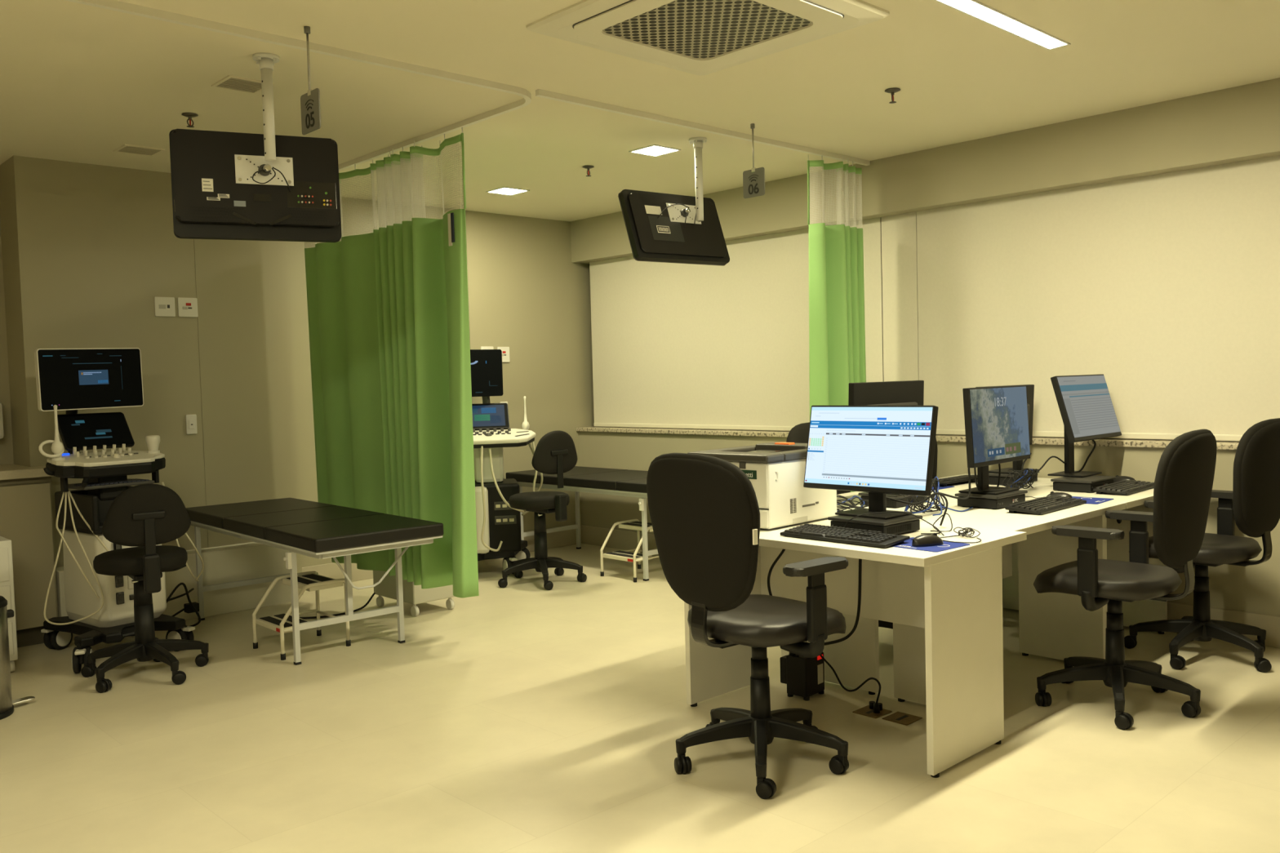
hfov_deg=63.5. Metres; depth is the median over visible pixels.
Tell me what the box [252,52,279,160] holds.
mount
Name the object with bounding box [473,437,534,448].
tray
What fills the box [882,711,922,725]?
floor outlet
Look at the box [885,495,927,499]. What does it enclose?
cable
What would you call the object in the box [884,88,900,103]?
sprinkler
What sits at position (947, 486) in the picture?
mat
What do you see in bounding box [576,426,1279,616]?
wall
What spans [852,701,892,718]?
floor outlet
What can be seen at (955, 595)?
office desk
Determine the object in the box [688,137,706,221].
mount
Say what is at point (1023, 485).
cable bundle
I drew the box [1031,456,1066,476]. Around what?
cable
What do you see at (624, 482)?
bed
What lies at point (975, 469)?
cable
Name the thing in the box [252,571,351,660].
step stool
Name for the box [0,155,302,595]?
wall
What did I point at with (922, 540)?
computer mouse
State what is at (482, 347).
wall outlet
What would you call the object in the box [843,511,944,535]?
cable
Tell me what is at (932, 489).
cable
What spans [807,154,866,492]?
curtain
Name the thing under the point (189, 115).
sprinkler
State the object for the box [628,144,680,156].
recessed light
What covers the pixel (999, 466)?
cable
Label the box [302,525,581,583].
baseboard
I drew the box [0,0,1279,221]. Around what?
ceiling
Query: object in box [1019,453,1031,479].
cable
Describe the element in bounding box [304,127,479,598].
curtain
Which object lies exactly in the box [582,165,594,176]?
sprinkler
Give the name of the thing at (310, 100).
hanging sign
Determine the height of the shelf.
0.017 m
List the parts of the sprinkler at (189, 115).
sprinkler frame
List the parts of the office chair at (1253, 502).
armrest, leg, arm post, leg, leg, seat, armrest, arm post, leg, leg, backrest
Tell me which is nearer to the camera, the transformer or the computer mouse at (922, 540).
the computer mouse at (922, 540)
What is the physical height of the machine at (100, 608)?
1.578 m
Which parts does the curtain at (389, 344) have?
net panel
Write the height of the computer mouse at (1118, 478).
0.038 m
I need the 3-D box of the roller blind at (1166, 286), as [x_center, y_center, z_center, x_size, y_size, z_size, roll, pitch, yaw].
[3.208,-0.638,4.665,0.066,1.433,4.405,-4,4,-43]
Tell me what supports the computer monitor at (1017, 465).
on the computer at (993, 477)
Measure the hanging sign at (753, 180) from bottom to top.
0.371 m
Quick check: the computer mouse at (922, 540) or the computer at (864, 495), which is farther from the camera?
the computer at (864, 495)
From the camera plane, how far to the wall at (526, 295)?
8.09 m
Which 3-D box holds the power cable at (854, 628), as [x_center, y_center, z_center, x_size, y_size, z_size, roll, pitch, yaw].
[0.780,0.656,4.155,0.054,0.488,0.296,-3,3,-27]
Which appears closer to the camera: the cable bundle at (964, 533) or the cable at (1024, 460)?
the cable bundle at (964, 533)
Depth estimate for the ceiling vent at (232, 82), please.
4.36 m
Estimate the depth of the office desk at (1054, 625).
4.60 m
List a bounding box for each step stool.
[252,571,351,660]
[600,519,658,582]
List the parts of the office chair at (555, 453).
leg, leg, seat, leg, backrest, leg, leg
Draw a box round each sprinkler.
[181,112,198,127]
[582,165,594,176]
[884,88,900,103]
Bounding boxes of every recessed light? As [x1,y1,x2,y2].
[485,186,529,195]
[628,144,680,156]
[934,0,1071,49]
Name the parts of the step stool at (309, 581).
step plate, step plate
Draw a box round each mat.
[889,537,969,552]
[932,484,954,490]
[1071,496,1114,504]
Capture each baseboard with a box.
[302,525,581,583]
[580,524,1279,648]
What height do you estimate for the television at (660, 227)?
0.391 m
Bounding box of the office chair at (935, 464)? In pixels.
[932,437,1003,622]
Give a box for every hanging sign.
[300,26,320,134]
[742,123,764,198]
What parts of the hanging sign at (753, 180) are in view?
rod, sign plate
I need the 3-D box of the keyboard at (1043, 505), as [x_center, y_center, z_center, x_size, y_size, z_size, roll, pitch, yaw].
[1.728,0.330,4.391,0.152,0.032,0.470,1,4,45]
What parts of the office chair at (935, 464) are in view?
backrest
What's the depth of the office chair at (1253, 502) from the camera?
4.51 m
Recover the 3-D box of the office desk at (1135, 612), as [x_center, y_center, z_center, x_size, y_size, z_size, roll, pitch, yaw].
[2.212,0.678,5.014,0.806,0.745,0.608,-4,4,-43]
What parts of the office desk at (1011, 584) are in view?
panel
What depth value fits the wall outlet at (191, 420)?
6.20 m
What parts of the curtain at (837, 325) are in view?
net panel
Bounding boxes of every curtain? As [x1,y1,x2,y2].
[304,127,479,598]
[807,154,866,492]
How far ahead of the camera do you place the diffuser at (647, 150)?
5.85 m
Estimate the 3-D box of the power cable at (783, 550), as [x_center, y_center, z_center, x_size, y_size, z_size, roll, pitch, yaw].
[0.610,0.654,4.191,0.171,0.481,0.131,-4,4,-43]
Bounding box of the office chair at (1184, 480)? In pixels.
[1033,429,1217,729]
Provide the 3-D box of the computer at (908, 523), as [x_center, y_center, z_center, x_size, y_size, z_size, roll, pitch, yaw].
[0.879,0.365,3.867,0.245,0.058,0.255,-4,4,-41]
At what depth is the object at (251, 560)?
6.21 m
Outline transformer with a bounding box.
[779,652,824,701]
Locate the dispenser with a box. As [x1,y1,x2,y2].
[0,402,4,439]
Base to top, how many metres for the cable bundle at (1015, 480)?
0.095 m
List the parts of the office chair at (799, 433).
backrest, leg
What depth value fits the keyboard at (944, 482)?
5.38 m
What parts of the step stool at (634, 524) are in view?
step plate, step plate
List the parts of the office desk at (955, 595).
panel, modesty panel, panel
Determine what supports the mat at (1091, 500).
on the office desk at (1054, 625)
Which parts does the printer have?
paper drawer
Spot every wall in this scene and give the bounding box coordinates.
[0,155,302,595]
[0,221,13,464]
[288,196,594,567]
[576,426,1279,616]
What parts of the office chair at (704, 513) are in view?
backrest, leg, leg, leg, seat, leg, arm post, leg, armrest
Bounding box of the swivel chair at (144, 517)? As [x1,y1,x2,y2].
[80,484,208,693]
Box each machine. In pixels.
[34,347,204,673]
[470,349,542,574]
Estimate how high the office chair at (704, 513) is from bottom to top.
1.098 m
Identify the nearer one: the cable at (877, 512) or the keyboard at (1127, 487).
the cable at (877, 512)
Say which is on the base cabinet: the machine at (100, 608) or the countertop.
the countertop
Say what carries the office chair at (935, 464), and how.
on the floor
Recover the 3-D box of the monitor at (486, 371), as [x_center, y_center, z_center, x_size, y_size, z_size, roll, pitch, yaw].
[-1.229,-0.377,7.342,0.510,0.335,0.214,-2,3,-10]
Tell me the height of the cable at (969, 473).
0.185 m
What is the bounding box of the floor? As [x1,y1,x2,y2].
[0,543,1279,852]
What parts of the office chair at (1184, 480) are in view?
leg, leg, armrest, arm post, seat, leg, armrest, arm post, leg, leg, backrest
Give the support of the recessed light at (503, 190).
in the ceiling
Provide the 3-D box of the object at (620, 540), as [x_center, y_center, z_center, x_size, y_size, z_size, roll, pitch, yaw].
[2.847,0.960,4.986,0.012,0.150,9.720,-4,4,-43]
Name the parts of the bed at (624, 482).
leg, leg, frame, leg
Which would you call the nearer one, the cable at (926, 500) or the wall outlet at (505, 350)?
the cable at (926, 500)
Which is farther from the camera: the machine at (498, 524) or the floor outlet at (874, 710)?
the machine at (498, 524)
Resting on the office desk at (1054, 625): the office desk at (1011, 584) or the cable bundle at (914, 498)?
the cable bundle at (914, 498)
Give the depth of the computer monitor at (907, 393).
4.63 m
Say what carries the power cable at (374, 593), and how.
on the floor
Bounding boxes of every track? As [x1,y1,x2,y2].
[65,0,531,170]
[535,88,870,165]
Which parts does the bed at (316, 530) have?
leg, leg, frame, post, leg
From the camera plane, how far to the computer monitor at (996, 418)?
4.48 m
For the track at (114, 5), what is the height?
0.026 m
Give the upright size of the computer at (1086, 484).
0.058 m
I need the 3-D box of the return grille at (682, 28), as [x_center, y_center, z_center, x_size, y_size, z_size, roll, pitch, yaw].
[0.242,-1.449,3.739,0.566,0.003,0.566,-4,4,-43]
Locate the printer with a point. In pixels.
(775, 471)
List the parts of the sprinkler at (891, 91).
sprinkler frame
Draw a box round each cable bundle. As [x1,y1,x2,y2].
[836,494,868,512]
[902,476,945,513]
[953,527,980,537]
[1002,468,1037,488]
[1015,480,1028,488]
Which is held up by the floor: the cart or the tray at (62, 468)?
the cart
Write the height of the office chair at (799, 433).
1.098 m
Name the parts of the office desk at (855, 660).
panel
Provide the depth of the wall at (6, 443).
5.86 m
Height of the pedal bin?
0.505 m
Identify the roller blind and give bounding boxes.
[589,217,883,431]
[916,155,1279,441]
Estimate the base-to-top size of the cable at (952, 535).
0.006 m
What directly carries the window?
attached to the wall at (1253, 588)
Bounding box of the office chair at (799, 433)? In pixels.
[786,422,893,629]
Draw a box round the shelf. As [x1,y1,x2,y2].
[67,478,154,490]
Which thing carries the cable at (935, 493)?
on the office desk at (955, 595)
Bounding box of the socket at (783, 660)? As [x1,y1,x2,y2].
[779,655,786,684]
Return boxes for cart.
[0,536,17,672]
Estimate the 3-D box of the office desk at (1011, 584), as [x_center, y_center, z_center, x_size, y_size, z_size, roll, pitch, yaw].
[1.793,0.669,5.458,0.806,0.745,0.606,-4,4,-43]
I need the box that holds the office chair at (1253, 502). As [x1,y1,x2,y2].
[1124,417,1279,672]
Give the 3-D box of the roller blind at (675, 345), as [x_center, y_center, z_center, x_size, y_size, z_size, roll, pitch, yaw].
[0.572,-0.695,7.460,0.066,1.433,2.770,-4,4,-43]
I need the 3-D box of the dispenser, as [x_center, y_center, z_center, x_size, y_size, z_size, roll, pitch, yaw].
[-3.676,-0.029,5.714,0.260,0.210,0.122,-4,4,-43]
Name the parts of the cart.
drawer, drawer, drawer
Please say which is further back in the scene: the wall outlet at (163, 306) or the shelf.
the wall outlet at (163, 306)
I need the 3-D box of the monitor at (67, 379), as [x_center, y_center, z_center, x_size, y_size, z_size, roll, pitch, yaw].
[-2.836,-0.247,5.342,0.032,0.319,0.519,1,3,39]
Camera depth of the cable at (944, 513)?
3.83 m
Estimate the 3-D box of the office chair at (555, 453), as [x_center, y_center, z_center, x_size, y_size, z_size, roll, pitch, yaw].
[-0.691,0.534,6.883,0.559,1.021,0.548,-4,4,-43]
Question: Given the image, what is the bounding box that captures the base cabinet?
[0,476,57,648]
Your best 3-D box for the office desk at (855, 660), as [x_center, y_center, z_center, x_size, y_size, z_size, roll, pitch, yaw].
[1.127,0.716,4.832,1.016,0.745,0.606,-4,4,-43]
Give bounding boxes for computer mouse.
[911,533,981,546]
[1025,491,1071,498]
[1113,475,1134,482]
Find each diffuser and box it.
[490,187,524,194]
[633,146,675,155]
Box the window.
[620,211,1229,441]
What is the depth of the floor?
3.75 m
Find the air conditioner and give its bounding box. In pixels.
[526,0,889,75]
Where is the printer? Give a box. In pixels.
[687,442,836,528]
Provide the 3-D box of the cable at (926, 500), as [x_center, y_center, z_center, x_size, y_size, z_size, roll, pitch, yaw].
[1.318,0.330,4.344,0.266,0.056,0.066,-3,3,-25]
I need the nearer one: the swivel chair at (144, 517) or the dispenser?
the swivel chair at (144, 517)
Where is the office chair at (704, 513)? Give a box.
[646,453,848,799]
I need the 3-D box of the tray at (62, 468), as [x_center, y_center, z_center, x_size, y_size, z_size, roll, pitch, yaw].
[-2.715,0.200,5.282,0.302,0.093,0.542,1,3,39]
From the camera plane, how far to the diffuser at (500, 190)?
6.96 m
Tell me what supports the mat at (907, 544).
on the office desk at (955, 595)
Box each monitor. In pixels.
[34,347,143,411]
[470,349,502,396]
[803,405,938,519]
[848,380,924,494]
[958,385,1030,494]
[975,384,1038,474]
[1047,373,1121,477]
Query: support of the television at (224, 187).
hanging from the mount at (266, 60)
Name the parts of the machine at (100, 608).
monitor arm, control knob, wheel arm, touch panel, control knob, lift arm, control knob, control knob, control knob, disc drawer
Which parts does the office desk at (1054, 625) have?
panel, modesty panel, panel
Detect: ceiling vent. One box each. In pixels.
[113,143,164,156]
[211,75,274,93]
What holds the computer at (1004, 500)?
on the office desk at (1054, 625)
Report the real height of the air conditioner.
0.034 m
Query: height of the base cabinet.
0.905 m
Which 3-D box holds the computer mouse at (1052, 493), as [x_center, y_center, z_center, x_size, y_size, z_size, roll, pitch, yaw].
[1.813,0.308,4.676,0.279,0.038,0.082,1,4,42]
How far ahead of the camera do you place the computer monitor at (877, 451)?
3.85 m
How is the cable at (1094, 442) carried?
hanging from the computer monitor at (1084, 402)
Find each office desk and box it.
[684,515,1026,777]
[781,490,959,694]
[893,496,1125,704]
[938,473,1053,609]
[1017,483,1167,634]
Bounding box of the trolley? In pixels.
[373,570,454,616]
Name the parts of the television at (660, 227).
service panel, mounting plate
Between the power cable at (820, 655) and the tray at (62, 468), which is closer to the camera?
the power cable at (820, 655)
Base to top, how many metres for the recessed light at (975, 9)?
0.004 m
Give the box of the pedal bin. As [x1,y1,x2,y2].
[0,595,35,719]
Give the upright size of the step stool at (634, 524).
0.355 m
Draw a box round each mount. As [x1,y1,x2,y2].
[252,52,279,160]
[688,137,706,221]
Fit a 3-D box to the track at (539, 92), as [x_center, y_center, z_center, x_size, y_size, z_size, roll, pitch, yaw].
[0.469,-1.542,5.442,2.541,0.026,0.026,-4,4,-43]
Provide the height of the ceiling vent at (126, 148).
0.006 m
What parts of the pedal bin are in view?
lid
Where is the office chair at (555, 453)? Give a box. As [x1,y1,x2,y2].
[497,430,586,590]
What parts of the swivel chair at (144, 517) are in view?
leg, leg, seat, backrest, leg, leg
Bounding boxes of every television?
[168,128,342,242]
[617,189,729,266]
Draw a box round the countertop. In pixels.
[0,463,52,479]
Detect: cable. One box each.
[166,582,200,626]
[298,592,375,618]
[767,549,785,595]
[819,653,880,703]
[824,559,862,645]
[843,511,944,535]
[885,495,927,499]
[889,492,947,525]
[911,535,959,539]
[920,513,952,534]
[924,500,973,511]
[932,488,942,515]
[938,467,970,499]
[973,467,1008,492]
[996,463,1000,486]
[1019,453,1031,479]
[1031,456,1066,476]
[1070,440,1096,473]
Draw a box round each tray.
[45,457,165,478]
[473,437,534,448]
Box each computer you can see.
[827,515,922,534]
[858,492,928,507]
[955,489,1027,509]
[988,471,1039,485]
[1050,475,1115,493]
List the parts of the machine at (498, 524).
monitor arm, lift arm, touch panel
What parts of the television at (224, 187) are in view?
mounting plate, port panel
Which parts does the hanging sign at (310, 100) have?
rod, sign plate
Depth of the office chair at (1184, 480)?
3.88 m
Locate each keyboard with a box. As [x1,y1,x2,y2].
[779,523,910,548]
[933,474,977,486]
[1004,495,1086,515]
[1093,480,1154,495]
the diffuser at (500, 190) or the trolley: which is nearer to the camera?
the trolley
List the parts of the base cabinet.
finger rail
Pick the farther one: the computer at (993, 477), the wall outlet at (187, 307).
the wall outlet at (187, 307)
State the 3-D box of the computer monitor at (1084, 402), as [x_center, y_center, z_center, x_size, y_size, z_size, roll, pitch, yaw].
[2.176,-0.007,5.138,0.545,0.497,0.209,-4,4,-43]
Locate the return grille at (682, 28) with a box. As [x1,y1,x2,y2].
[602,0,812,58]
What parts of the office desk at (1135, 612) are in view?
modesty panel, panel, panel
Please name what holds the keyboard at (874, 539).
on the office desk at (955, 595)
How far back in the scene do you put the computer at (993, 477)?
5.30 m
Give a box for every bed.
[186,497,443,665]
[506,466,657,581]
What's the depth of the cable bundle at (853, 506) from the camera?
4.38 m
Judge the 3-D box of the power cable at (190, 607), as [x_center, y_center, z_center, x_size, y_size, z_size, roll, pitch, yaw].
[-2.562,0.992,5.750,0.214,0.304,0.397,-3,3,-23]
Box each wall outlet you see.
[154,296,175,316]
[177,297,197,317]
[185,414,197,434]
[480,346,493,349]
[497,346,510,362]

